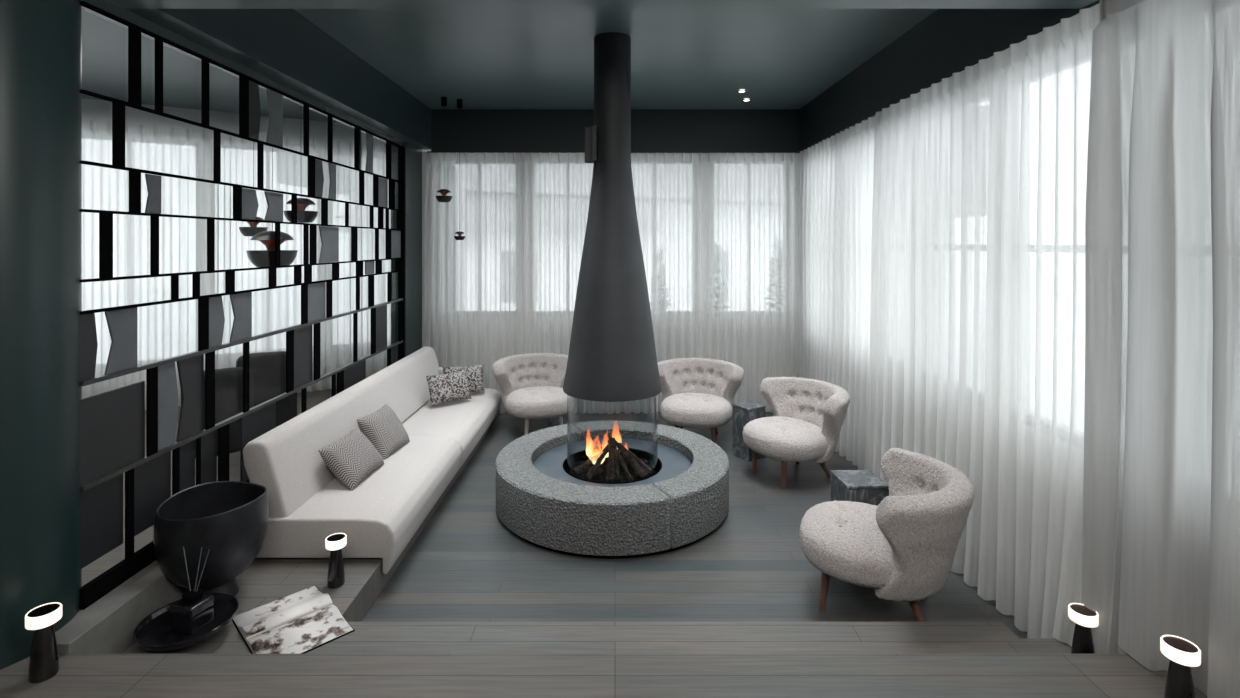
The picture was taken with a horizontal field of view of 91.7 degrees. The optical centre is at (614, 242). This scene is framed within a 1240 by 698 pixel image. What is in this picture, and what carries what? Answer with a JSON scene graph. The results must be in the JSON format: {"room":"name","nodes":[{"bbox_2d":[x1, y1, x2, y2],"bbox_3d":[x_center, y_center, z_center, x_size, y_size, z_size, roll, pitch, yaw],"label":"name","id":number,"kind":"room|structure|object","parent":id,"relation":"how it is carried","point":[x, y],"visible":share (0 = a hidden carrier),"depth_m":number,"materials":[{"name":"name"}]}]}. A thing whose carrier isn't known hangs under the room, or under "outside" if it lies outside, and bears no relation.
{"room":"lounge","nodes":[
{"label":"lounge","id":0,"kind":"room"},
{"bbox_2d":[82,9,339,122],"bbox_3d":[-5.010,-1.700,6.100,5.180,0.100,6.600,0,0,0],"label":"ceiling","id":1,"kind":"structure","parent":0,"point":[104,42],"depth_m":6.00,"materials":[{"name":"paint"}]},
{"bbox_2d":[239,142,267,236],"bbox_3d":[-4.143,-0.862,6.900,0.286,1.574,0.286,0,0,0],"label":"pendant lamp","id":2,"kind":"object","parent":1,"relation":"hanging from","point":[250,231],"visible":0.53,"depth_m":6.82,"materials":[{"name":"metal"}]},
{"bbox_2d":[246,147,297,266],"bbox_3d":[-3.414,-0.704,6.000,0.448,1.889,0.448,0,0,0],"label":"pendant lamp","id":3,"kind":"object","parent":1,"relation":"hanging from","point":[259,258],"visible":0.76,"depth_m":5.87,"materials":[{"name":"metal"}]},
{"bbox_2d":[283,198,317,222],"bbox_3d":[-3.442,-0.935,6.600,0.340,1.427,0.340,0,0,0],"label":"pendant lamp","id":4,"kind":"object","parent":1,"relation":"hanging from","point":[303,216],"visible":0.73,"depth_m":6.51,"materials":[{"name":"metal"}]},
{"bbox_2d":[82,98,385,144],"bbox_3d":[-5.152,0.100,7.560,6.578,3.700,0.200,0,0,-32],"label":"wall","id":5,"kind":"structure","parent":0,"point":[94,110],"depth_m":7.50,"materials":[{"name":"paint"}]},
{"bbox_2d":[391,142,421,364],"bbox_3d":[-2.340,0.430,6.775,0.160,3.040,0.550,0,0,0],"label":"wall","id":6,"kind":"structure","parent":0,"point":[413,155],"depth_m":6.62,"materials":[{"name":"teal paint"}]},
{"bbox_2d":[79,0,402,146],"bbox_3d":[-2.322,-1.062,4.550,0.075,0.055,4.100,0,0,0],"label":"trim","id":7,"kind":"structure","parent":6,"relation":"attached to","point":[105,5],"depth_m":3.43,"materials":[{"name":"paint"}]},
{"bbox_2d":[126,9,430,149],"bbox_3d":[-2.275,-1.370,4.925,0.290,0.560,4.250,0,0,0],"label":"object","id":8,"kind":"structure","parent":6,"relation":"attached to","point":[283,46],"depth_m":4.16,"materials":[{"name":"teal paint"}]},
{"bbox_2d":[425,152,617,413],"bbox_3d":[-1.060,0.452,6.876,2.220,2.973,0.127,0,0,0],"label":"sheer curtain","id":9,"kind":"object","parent":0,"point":[507,288],"visible":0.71,"depth_m":6.89,"materials":[{"name":"white fabric"}]},
{"bbox_2d":[82,389,1026,637],"bbox_3d":[-2.570,2.000,5.850,10.060,0.100,7.100,0,0,0],"label":"floor","id":10,"kind":"structure","parent":0,"point":[465,565],"depth_m":3.56,"materials":[{"name":"grey wood"}]},
{"bbox_2d":[55,560,189,653],"bbox_3d":[-2.220,1.761,4.655,0.160,0.378,4.590,0,0,0],"label":"ledge","id":11,"kind":"object","parent":10,"relation":"on","point":[108,625],"depth_m":2.62,"materials":[{"name":"dark grey wood plank"}]},
{"bbox_2d":[80,1,404,609],"bbox_3d":[-2.300,0.268,4.540,0.060,2.609,3.920,0,0,0],"label":"divider","id":12,"kind":"object","parent":11,"relation":"on","point":[112,422],"visible":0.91,"depth_m":3.27,"materials":[{"name":"black metal"}]},
{"bbox_2d":[181,367,253,458],"bbox_3d":[-3.471,1.503,5.258,0.520,0.897,0.583,0,0,-35],"label":"dining chair","id":13,"kind":"object","parent":10,"relation":"on","point":[228,381],"visible":0.3,"depth_m":5.10,"materials":[{"name":"fabric"}]},
{"bbox_2d":[82,120,390,409],"bbox_3d":[-4.881,0.284,7.329,5.802,3.308,0.138,0,0,-32],"label":"sheer curtain","id":14,"kind":"object","parent":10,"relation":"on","point":[167,330],"visible":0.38,"depth_m":7.33,"materials":[{"name":"white fabric"}]},
{"bbox_2d":[236,351,296,426],"bbox_3d":[-3.478,1.503,6.053,0.520,0.897,0.583,0,0,-25],"label":"dining chair","id":15,"kind":"object","parent":10,"relation":"on","point":[269,368],"visible":0.35,"depth_m":5.83,"materials":[{"name":"fabric"}]},
{"bbox_2d":[122,409,499,653],"bbox_3d":[-1.722,1.865,4.625,0.835,0.170,4.650,0,0,0],"label":"platform","id":16,"kind":"object","parent":10,"relation":"on","point":[266,580],"visible":0.03,"depth_m":3.15,"materials":[{"name":"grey wood"}]},
{"bbox_2d":[133,593,238,650],"bbox_3d":[-1.915,1.730,2.700,0.386,0.101,0.386,0,0,0],"label":"tray","id":17,"kind":"object","parent":16,"relation":"on","point":[153,632],"visible":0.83,"depth_m":2.66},
{"bbox_2d":[170,547,213,634],"bbox_3d":[-1.902,1.548,2.702,0.139,0.336,0.120,0,0,14],"label":"reed diffuser","id":18,"kind":"object","parent":17,"relation":"on","point":[195,609],"visible":1,"depth_m":2.67,"materials":[{"name":"black glass"}]},
{"bbox_2d":[170,588,213,634],"bbox_3d":[-1.895,1.641,2.700,0.141,0.150,0.141,0,0,0],"label":"bottle","id":19,"kind":"object","parent":18,"relation":"attached to","point":[195,609],"depth_m":2.66,"materials":[{"name":"black glass"}]},
{"bbox_2d":[153,481,268,596],"bbox_3d":[-2.020,1.527,3.030,0.482,0.506,0.482,0,0,0],"label":"footed bowl","id":20,"kind":"object","parent":16,"relation":"on","point":[229,519],"visible":0.93,"depth_m":2.90,"materials":[{"name":"black ceramic"}]},
{"bbox_2d":[232,585,354,653],"bbox_3d":[-1.510,1.760,2.810,0.380,0.041,0.516,0,0,-45],"label":"open book","id":21,"kind":"object","parent":16,"relation":"on","point":[303,621],"visible":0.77,"depth_m":2.78,"materials":[{"name":"paper"},{"name":"cardboard"}]},
{"bbox_2d":[325,533,346,588],"bbox_3d":[-1.455,1.657,3.140,0.102,0.245,0.102,0,0,0],"label":"table lamp","id":22,"kind":"object","parent":16,"relation":"on","point":[335,542],"visible":1,"depth_m":3.11,"materials":[{"name":"black stone"}]},
{"bbox_2d":[243,347,501,573],"bbox_3d":[-1.659,1.482,4.940,0.867,0.734,3.180,0,0,0],"label":"sofa","id":23,"kind":"object","parent":16,"relation":"on","point":[308,504],"visible":0.69,"depth_m":3.80,"materials":[{"name":"fabric"}]},
{"bbox_2d":[318,428,383,490],"bbox_3d":[-1.725,1.415,3.970,0.254,0.265,0.468,0,0,6],"label":"throw pillow","id":24,"kind":"object","parent":23,"relation":"on","point":[353,457],"visible":1,"depth_m":3.85,"materials":[{"name":"grey fabric"}]},
{"bbox_2d":[255,435,460,573],"bbox_3d":[-1.645,1.693,4.088,0.831,0.311,1.476,0,0,0],"label":"seat cushion","id":25,"kind":"object","parent":23,"relation":"on","point":[381,515],"depth_m":3.54,"materials":[{"name":"fabric"}]},
{"bbox_2d":[356,404,409,459],"bbox_3d":[-1.715,1.405,4.480,0.246,0.301,0.424,0,0,8],"label":"throw pillow","id":26,"kind":"object","parent":23,"relation":"on","point":[383,428],"visible":0.9,"depth_m":4.37,"materials":[{"name":"grey fabric"}]},
{"bbox_2d":[438,367,442,374],"bbox_3d":[-1.750,1.450,6.470,0.460,0.220,0.120,0,0,0],"label":"cushion","id":27,"kind":"object","parent":23,"relation":"on","point":[440,370],"depth_m":6.41,"materials":[{"name":"fabric"}]},
{"bbox_2d":[426,370,471,405],"bbox_3d":[-1.614,1.405,5.859,0.431,0.270,0.176,0,0,-43],"label":"throw pillow","id":28,"kind":"object","parent":23,"relation":"on","point":[443,388],"visible":1,"depth_m":5.79,"materials":[{"name":"grey fabric"}]},
{"bbox_2d":[402,388,501,471],"bbox_3d":[-1.643,1.708,5.683,0.834,0.281,1.674,0,0,0],"label":"seat cushion","id":29,"kind":"object","parent":23,"relation":"on","point":[466,421],"depth_m":5.45,"materials":[{"name":"fabric"}]},
{"bbox_2d":[442,364,484,391],"bbox_3d":[-1.560,1.405,6.199,0.422,0.270,0.175,0,0,-17],"label":"throw pillow","id":30,"kind":"object","parent":23,"relation":"on","point":[474,373],"visible":0.56,"depth_m":6.18,"materials":[{"name":"grey fabric"}]},
{"bbox_2d":[492,353,573,434],"bbox_3d":[-0.802,1.582,6.260,0.916,0.749,0.851,0,0,-20],"label":"armchair","id":31,"kind":"object","parent":10,"relation":"on","point":[531,384],"visible":0.97,"depth_m":6.21,"materials":[{"name":"white fabric"}]},
{"bbox_2d":[496,395,728,558],"bbox_3d":[-0.020,1.500,4.560,1.736,0.900,1.736,0,0,0],"label":"fire pit","id":32,"kind":"object","parent":10,"relation":"on","point":[539,500],"visible":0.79,"depth_m":3.97,"materials":[{"name":"stone"}]},
{"bbox_2d":[569,453,655,482],"bbox_3d":[-0.018,1.704,4.553,0.654,0.126,0.631,0,0,0],"label":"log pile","id":33,"kind":"object","parent":32,"relation":"on","point":[603,473],"visible":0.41,"depth_m":4.46,"materials":[{"name":"brown wood"}]},
{"bbox_2d":[574,454,598,473],"bbox_3d":[-0.182,1.645,4.530,0.273,0.160,0.055,0,0,-28],"label":"log","id":34,"kind":"object","parent":33,"relation":"on","point":[589,461],"visible":0.69,"depth_m":4.49,"materials":[{"name":"brown wood"}]},
{"bbox_2d":[586,440,592,455],"bbox_3d":[-0.192,1.497,4.590,0.056,0.246,0.056,0,0,-41],"label":"flame","id":35,"kind":"object","parent":33,"relation":"on","point":[588,450],"visible":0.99,"depth_m":4.58,"materials":[{"name":"yellow"}]},
{"bbox_2d":[586,440,608,479],"bbox_3d":[-0.117,1.612,4.465,0.060,0.241,0.292,0,0,35],"label":"log","id":36,"kind":"object","parent":33,"relation":"on","point":[605,450],"visible":0.88,"depth_m":4.42,"materials":[{"name":"brown wood"}]},
{"bbox_2d":[591,449,604,462],"bbox_3d":[-0.140,1.538,4.517,0.140,0.224,0.110,0,0,0],"label":"flame","id":37,"kind":"object","parent":33,"relation":"on","point":[594,452],"visible":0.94,"depth_m":4.47,"materials":[{"name":"yellow"}]},
{"bbox_2d":[605,452,610,480],"bbox_3d":[-0.037,1.603,4.447,0.035,0.240,0.234,0,0,9],"label":"log","id":38,"kind":"object","parent":33,"relation":"on","point":[608,463],"visible":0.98,"depth_m":4.39,"materials":[{"name":"brown wood"}]},
{"bbox_2d":[609,437,614,479],"bbox_3d":[-0.023,1.592,4.445,0.044,0.265,0.228,0,0,0],"label":"log","id":39,"kind":"object","parent":33,"relation":"on","point":[611,447],"visible":1,"depth_m":4.43,"materials":[{"name":"brown wood"}]},
{"bbox_2d":[613,438,619,475],"bbox_3d":[0.008,1.597,4.455,0.035,0.250,0.226,0,0,-9],"label":"log","id":40,"kind":"object","parent":33,"relation":"on","point":[614,441],"visible":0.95,"depth_m":4.45,"materials":[{"name":"brown wood"}]},
{"bbox_2d":[617,449,634,480],"bbox_3d":[0.070,1.639,4.435,0.040,0.171,0.254,0,0,-28],"label":"log","id":41,"kind":"object","parent":33,"relation":"on","point":[620,457],"visible":0.92,"depth_m":4.42,"materials":[{"name":"brown wood"}]},
{"bbox_2d":[615,440,647,478],"bbox_3d":[0.108,1.603,4.471,0.324,0.242,0.063,0,0,41],"label":"log","id":42,"kind":"object","parent":33,"relation":"on","point":[641,472],"visible":0.96,"depth_m":4.45,"materials":[{"name":"brown wood"}]},
{"bbox_2d":[617,446,651,473],"bbox_3d":[0.129,1.613,4.524,0.319,0.215,0.055,0,0,25],"label":"log","id":43,"kind":"object","parent":33,"relation":"on","point":[641,463],"visible":0.58,"depth_m":4.47,"materials":[{"name":"brown wood"}]},
{"bbox_2d":[613,430,619,442],"bbox_3d":[0.005,1.456,4.583,0.100,0.269,0.076,0,0,0],"label":"flame","id":44,"kind":"object","parent":43,"relation":"on","point":[616,437],"visible":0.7,"depth_m":4.55,"materials":[{"name":"orange"}]},
{"bbox_2d":[533,438,691,486],"bbox_3d":[-0.020,1.685,4.560,1.208,0.020,1.208,0,0,0],"label":"steel tray","id":45,"kind":"object","parent":32,"relation":"on","point":[552,461],"depth_m":4.71,"materials":[{"name":"grey metal"}]},
{"bbox_2d":[563,447,661,483],"bbox_3d":[-0.020,1.725,4.560,0.756,0.110,0.756,0,0,0],"label":"bowl","id":46,"kind":"object","parent":32,"relation":"on","point":[571,455],"depth_m":4.67,"materials":[{"name":"black metal"}]},
{"bbox_2d":[314,622,1071,653],"bbox_3d":[0.472,1.865,2.565,3.555,0.170,0.530,0,0,0],"label":"step","id":47,"kind":"structure","parent":10,"relation":"on","point":[367,637],"depth_m":2.72,"materials":[{"name":"grey wood"}]},
{"bbox_2d":[1068,603,1098,653],"bbox_3d":[1.960,1.657,2.520,0.102,0.245,0.102,0,0,0],"label":"table lamp","id":48,"kind":"object","parent":47,"relation":"on","point":[1084,618],"visible":0.84,"depth_m":2.50,"materials":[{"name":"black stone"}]},
{"bbox_2d":[657,358,743,442],"bbox_3d":[0.814,1.582,5.984,0.916,0.749,0.849,0,0,12],"label":"armchair","id":49,"kind":"object","parent":10,"relation":"on","point":[696,392],"visible":0.99,"depth_m":5.98,"materials":[{"name":"white fabric"}]},
{"bbox_2d":[732,401,765,460],"bbox_3d":[1.225,1.716,5.510,0.214,0.469,0.214,0,0,-30],"label":"side table","id":50,"kind":"object","parent":10,"relation":"on","point":[745,412],"visible":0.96,"depth_m":5.45,"materials":[{"name":"stone"}]},
{"bbox_2d":[743,377,849,488],"bbox_3d":[1.513,1.582,5.079,0.851,0.749,0.916,0,0,-27],"label":"armchair","id":51,"kind":"object","parent":10,"relation":"on","point":[807,420],"visible":1,"depth_m":4.93,"materials":[{"name":"white fabric"}]},
{"bbox_2d":[830,470,888,505],"bbox_3d":[1.540,1.716,3.800,0.264,0.469,0.264,0,0,-2],"label":"side table","id":52,"kind":"object","parent":10,"relation":"on","point":[863,486],"visible":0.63,"depth_m":3.71,"materials":[{"name":"stone"}]},
{"bbox_2d":[799,448,974,621],"bbox_3d":[1.443,1.582,3.247,0.851,0.749,0.916,0,0,26],"label":"armchair","id":53,"kind":"object","parent":10,"relation":"on","point":[903,547],"visible":1,"depth_m":2.99,"materials":[{"name":"white fabric"}]},
{"bbox_2d":[107,0,1097,8],"bbox_3d":[-2.500,-1.370,-0.100,10.200,0.560,5.800,0,0,0],"label":"ceiling","id":54,"kind":"structure","parent":0,"point":[125,4],"depth_m":2.75,"materials":[{"name":"paint"}]},
{"bbox_2d":[798,0,1099,152],"bbox_3d":[2.105,-1.042,4.250,0.030,0.015,5.300,0,0,0],"label":"trim","id":55,"kind":"structure","parent":54,"relation":"attached to","point":[1098,1],"depth_m":3.64,"materials":[{"name":"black paint"}]},
{"bbox_2d":[799,114,876,469],"bbox_3d":[2.106,0.452,5.782,0.129,2.973,2.131,0,0,1],"label":"sheer curtain","id":56,"kind":"object","parent":55,"relation":"hanging from","point":[837,173],"visible":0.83,"depth_m":5.59,"materials":[{"name":"white fabric"}]},
{"bbox_2d":[866,0,1121,653],"bbox_3d":[2.045,0.452,3.650,0.144,2.973,2.313,0,0,0],"label":"sheer curtain","id":57,"kind":"object","parent":55,"relation":"hanging from","point":[977,319],"visible":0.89,"depth_m":3.26,"materials":[{"name":"white fabric"}]},
{"bbox_2d":[1081,0,1239,697],"bbox_3d":[2.064,0.367,2.083,0.183,2.805,0.983,0,0,-4],"label":"curtain","id":58,"kind":"object","parent":55,"relation":"hanging from","point":[1162,219],"visible":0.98,"depth_m":2.25,"materials":[{"name":"white fabric"}]},
{"bbox_2d":[0,654,1206,697],"bbox_3d":[-2.500,1.780,-0.320,10.200,0.340,5.360,0,0,0],"label":"floor","id":59,"kind":"structure","parent":0,"point":[78,675],"depth_m":2.25,"materials":[{"name":"grey wood"}]},
{"bbox_2d":[0,0,81,669],"bbox_3d":[-2.540,0.260,2.445,0.560,2.700,0.560,0,0,0],"label":"wall","id":60,"kind":"structure","parent":59,"relation":"on","point":[41,40],"depth_m":2.36,"materials":[{"name":"paint"}]},
{"bbox_2d":[25,602,61,683],"bbox_3d":[-2.125,1.488,2.240,0.102,0.245,0.102,0,0,0],"label":"table lamp","id":61,"kind":"object","parent":59,"relation":"on","point":[44,656],"visible":1,"depth_m":2.22,"materials":[{"name":"black stone"}]},
{"bbox_2d":[1160,635,1200,697],"bbox_3d":[1.925,1.488,2.050,0.102,0.245,0.102,0,0,0],"label":"table lamp","id":62,"kind":"object","parent":59,"relation":"on","point":[1183,654],"visible":1,"depth_m":2.03,"materials":[{"name":"black metal"}]},
{"bbox_2d":[422,152,800,377],"bbox_3d":[0.000,0.440,7.150,4.900,3.020,0.200,0,0,0],"label":"wall","id":63,"kind":"structure","parent":0,"point":[798,161],"depth_m":7.05,"materials":[{"name":"paint"}]},
{"bbox_2d":[427,151,797,152],"bbox_3d":[-0.025,-1.042,6.900,4.250,0.015,0.030,0,0,0],"label":"trim","id":64,"kind":"structure","parent":63,"relation":"attached to","point":[427,151],"depth_m":6.88,"materials":[{"name":"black paint"}]},
{"bbox_2d":[431,109,799,150],"bbox_3d":[0.005,-1.300,7.115,4.270,0.500,0.270,0,0,0],"label":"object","id":65,"kind":"structure","parent":63,"relation":"attached to","point":[480,129],"depth_m":6.98,"materials":[{"name":"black paint"}]},
{"bbox_2d":[615,153,795,413],"bbox_3d":[1.032,0.452,6.885,2.106,2.973,0.125,0,0,0],"label":"sheer curtain","id":66,"kind":"object","parent":63,"relation":"hanging from","point":[717,231],"visible":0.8,"depth_m":6.91,"materials":[{"name":"white fabric"}]},
{"bbox_2d":[294,9,936,108],"bbox_3d":[0.005,-1.600,5.025,4.270,0.100,4.450,0,0,0],"label":"ceiling","id":67,"kind":"structure","parent":0,"point":[482,58],"depth_m":4.82,"materials":[{"name":"paint"}]},
{"bbox_2d":[436,97,451,202],"bbox_3d":[-1.818,-0.991,6.400,0.175,1.116,0.175,0,0,0],"label":"pendant lamp","id":68,"kind":"object","parent":67,"relation":"hanging from","point":[443,198],"visible":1,"depth_m":6.36,"materials":[{"name":"metal"}]},
{"bbox_2d":[454,99,464,239],"bbox_3d":[-1.677,-0.789,6.500,0.120,1.519,0.120,0,0,0],"label":"pendant lamp","id":69,"kind":"object","parent":67,"relation":"hanging from","point":[459,101],"visible":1,"depth_m":6.50,"materials":[{"name":"metal"}]},
{"bbox_2d":[563,32,661,401],"bbox_3d":[-0.020,-0.222,4.560,0.744,2.653,0.744,0,0,0],"label":"hood","id":70,"kind":"object","parent":67,"relation":"hanging from","point":[612,357],"visible":1,"depth_m":4.38,"materials":[{"name":"black metal"}]},
{"bbox_3d":[2.360,0.150,2.025,0.200,3.600,10.050,0,0,0],"label":"wall","id":71,"kind":"structure","parent":0,"visible":0},
{"bbox_2d":[800,9,1079,149],"bbox_3d":[2.300,-1.350,4.925,0.320,0.600,4.250,0,0,0],"label":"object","id":72,"kind":"structure","parent":71,"relation":"attached to","point":[947,41],"depth_m":4.25,"materials":[{"name":"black paint"}]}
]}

